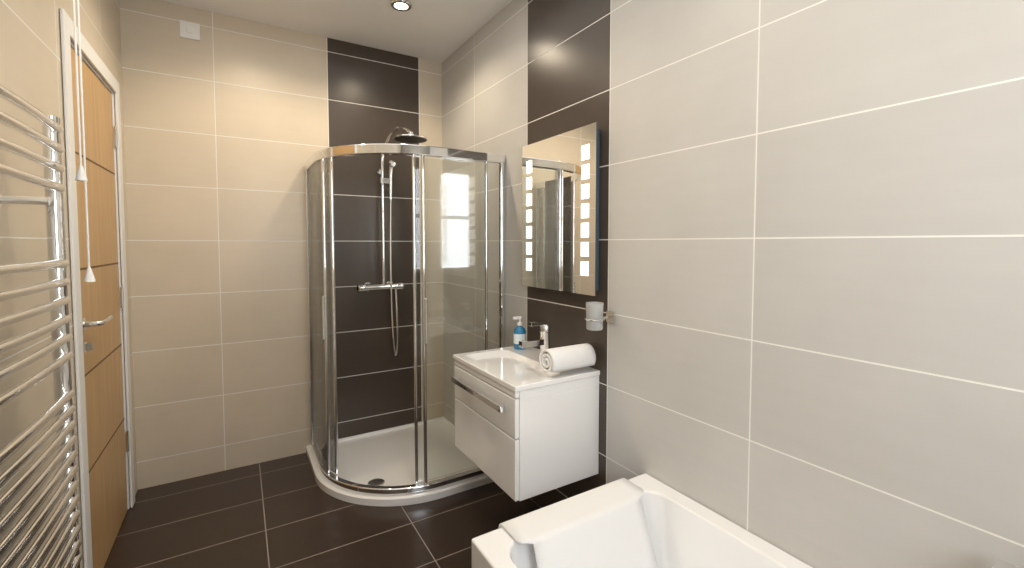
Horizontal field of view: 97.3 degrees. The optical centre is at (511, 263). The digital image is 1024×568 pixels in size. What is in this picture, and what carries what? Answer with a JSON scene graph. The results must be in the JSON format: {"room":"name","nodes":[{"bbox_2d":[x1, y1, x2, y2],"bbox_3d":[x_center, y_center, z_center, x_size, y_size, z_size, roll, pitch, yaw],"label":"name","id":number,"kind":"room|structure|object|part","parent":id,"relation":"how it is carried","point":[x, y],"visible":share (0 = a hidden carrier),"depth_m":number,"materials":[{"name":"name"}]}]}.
{"room":"bathroom","nodes":[
{"label":"bathroom","id":0,"kind":"room"},
{"bbox_2d":[0,0,137,567],"bbox_3d":[-1.141,-0.019,0.824,0.100,2.637,3.594,-2,3,-31],"label":"wall","id":1,"kind":"structure","parent":0,"point":[30,55],"depth_m":1.29,"materials":[{"name":"tile"}]},
{"bbox_2d":[0,84,81,567],"bbox_3d":[-1.058,0.466,0.947,0.143,1.653,0.540,-2,3,-31],"label":"towel radiator","id":2,"kind":"object","parent":1,"relation":"attached to","point":[48,537],"visible":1,"depth_m":1.01,"materials":[{"name":"silver metal"}]},
{"bbox_2d":[60,8,134,567],"bbox_3d":[-1.755,0.186,1.907,0.154,2.126,0.841,-2,3,-31],"label":"door","id":3,"kind":"structure","parent":1,"relation":"in","point":[103,391],"depth_m":1.88,"materials":[{"name":"brown wood"}]},
{"bbox_3d":[-1.733,0.149,1.954,0.065,1.604,0.683,-2,3,-31],"label":"door hardware","id":4,"kind":"part","parent":3,"relation":"part of","materials":[{"name":"silver metal"}]},
{"bbox_2d":[119,0,443,489],"bbox_3d":[-1.296,-0.111,2.889,1.982,2.637,0.100,-2,3,-31],"label":"wall","id":5,"kind":"structure","parent":0,"point":[232,125],"depth_m":2.69,"materials":[{"name":"tile"}]},
{"bbox_2d":[180,20,199,40],"bbox_3d":[-1.773,-1.284,2.478,0.090,0.090,0.013,-2,3,-31],"label":"switch","id":6,"kind":"object","parent":5,"relation":"attached to","point":[189,30],"visible":1,"depth_m":2.48,"materials":[{"name":"white plastic"}]},
{"bbox_2d":[104,453,541,567],"bbox_3d":[-0.337,1.326,1.373,1.982,0.100,3.794,-2,3,-31],"label":"floor","id":7,"kind":"structure","parent":0,"point":[287,512],"depth_m":2.13,"materials":[{"name":"tile"}]},
{"bbox_2d":[304,126,504,506],"bbox_3d":[-0.670,0.178,2.676,0.943,2.073,0.933,-2,3,-31],"label":"shower enclosure","id":8,"kind":"object","parent":7,"relation":"on","point":[423,461],"visible":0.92,"depth_m":2.48,"materials":[{"name":"clear glass"}]},
{"bbox_2d":[471,473,1017,567],"bbox_3d":[0.617,0.935,0.799,0.725,0.728,1.648,-2,3,-31],"label":"bathtub","id":9,"kind":"object","parent":7,"relation":"on","point":[685,531],"visible":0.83,"depth_m":1.37,"materials":[{"name":"white ceramic"}]},
{"bbox_2d":[499,478,657,567],"bbox_3d":[0.234,0.917,1.415,0.510,0.273,0.226,-2,3,-31],"label":"bath towel","id":10,"kind":"object","parent":9,"relation":"on","point":[604,526],"visible":0.98,"depth_m":1.40,"materials":[{"name":"white fabric"}]},
{"bbox_2d":[160,0,511,62],"bbox_3d":[-0.337,-1.408,1.252,1.982,0.100,3.794,-2,3,-31],"label":"ceiling","id":11,"kind":"structure","parent":0,"point":[440,31],"depth_m":2.61,"materials":[{"name":"white paint"}]},
{"bbox_2d":[73,0,95,281],"bbox_3d":[-1.137,-0.650,1.175,0.068,1.403,0.105,-2,3,-31],"label":"pull cord","id":12,"kind":"object","parent":11,"relation":"hanging from","point":[81,176],"visible":1,"depth_m":1.19,"materials":[{"name":"white plastic"}]},
{"bbox_2d":[390,0,411,10],"bbox_3d":[-0.604,-1.405,2.451,0.116,0.009,0.116,-2,3,-31],"label":"recessed light","id":13,"kind":"object","parent":11,"relation":"in","point":[401,5],"visible":1,"depth_m":2.45,"materials":[{"name":"silver metal"}]},
{"bbox_2d":[442,0,1023,567],"bbox_3d":[0.468,-0.063,1.801,0.100,2.637,3.594,-2,3,-31],"label":"wall","id":14,"kind":"structure","parent":0,"point":[808,346],"depth_m":1.23,"materials":[{"name":"tile"}]},
{"bbox_2d":[451,320,599,501],"bbox_3d":[0.029,0.574,2.017,0.451,0.625,0.572,-2,3,-31],"label":"bathroom vanity","id":15,"kind":"object","parent":14,"relation":"attached to","point":[526,426],"visible":0.85,"depth_m":1.83,"materials":[{"name":"white"}]},
{"bbox_3d":[-0.148,0.547,1.908,0.037,0.022,0.460,-2,3,-31],"label":"handle","id":16,"kind":"part","parent":15,"relation":"part of","materials":[{"name":"silver metal"}]},
{"bbox_2d":[513,316,525,349],"bbox_3d":[0.036,0.348,2.269,0.070,0.163,0.063,-2,3,-31],"label":"soap bottle","id":17,"kind":"object","parent":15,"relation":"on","point":[519,333],"visible":0.94,"depth_m":2.25,"materials":[{"name":"blue plastic"}]},
{"bbox_2d":[452,344,599,392],"bbox_3d":[0.043,0.469,2.020,0.419,0.055,0.572,-2,3,-31],"label":"basin","id":18,"kind":"object","parent":15,"relation":"in","point":[506,369],"depth_m":1.90,"materials":[{"name":"white ceramic"}]},
{"bbox_2d":[517,320,551,374],"bbox_3d":[0.103,0.378,2.037,0.164,0.234,0.068,-2,3,-31],"label":"tap","id":19,"kind":"object","parent":15,"relation":"on","point":[533,363],"depth_m":2.03,"materials":[{"name":"silver metal"}]},
{"bbox_2d":[539,343,595,372],"bbox_3d":[0.229,0.387,1.850,0.217,0.092,0.100,-2,3,-31],"label":"roll","id":20,"kind":"object","parent":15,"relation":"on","point":[559,359],"visible":0.98,"depth_m":1.81,"materials":[{"name":"white fabric"}]},
{"bbox_2d":[522,122,599,295],"bbox_3d":[0.212,-0.229,2.077,0.039,0.705,0.555,-2,3,-31],"label":"mirror","id":21,"kind":"object","parent":14,"relation":"attached to","point":[560,209],"visible":1,"depth_m":2.02,"materials":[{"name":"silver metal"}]},
{"bbox_2d":[584,302,615,330],"bbox_3d":[0.347,0.206,1.784,0.132,0.105,0.080,-2,3,-31],"label":"holder","id":22,"kind":"object","parent":14,"relation":"attached to","point":[594,318],"visible":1,"depth_m":1.75,"materials":[{"name":"silver metal"}]}
]}

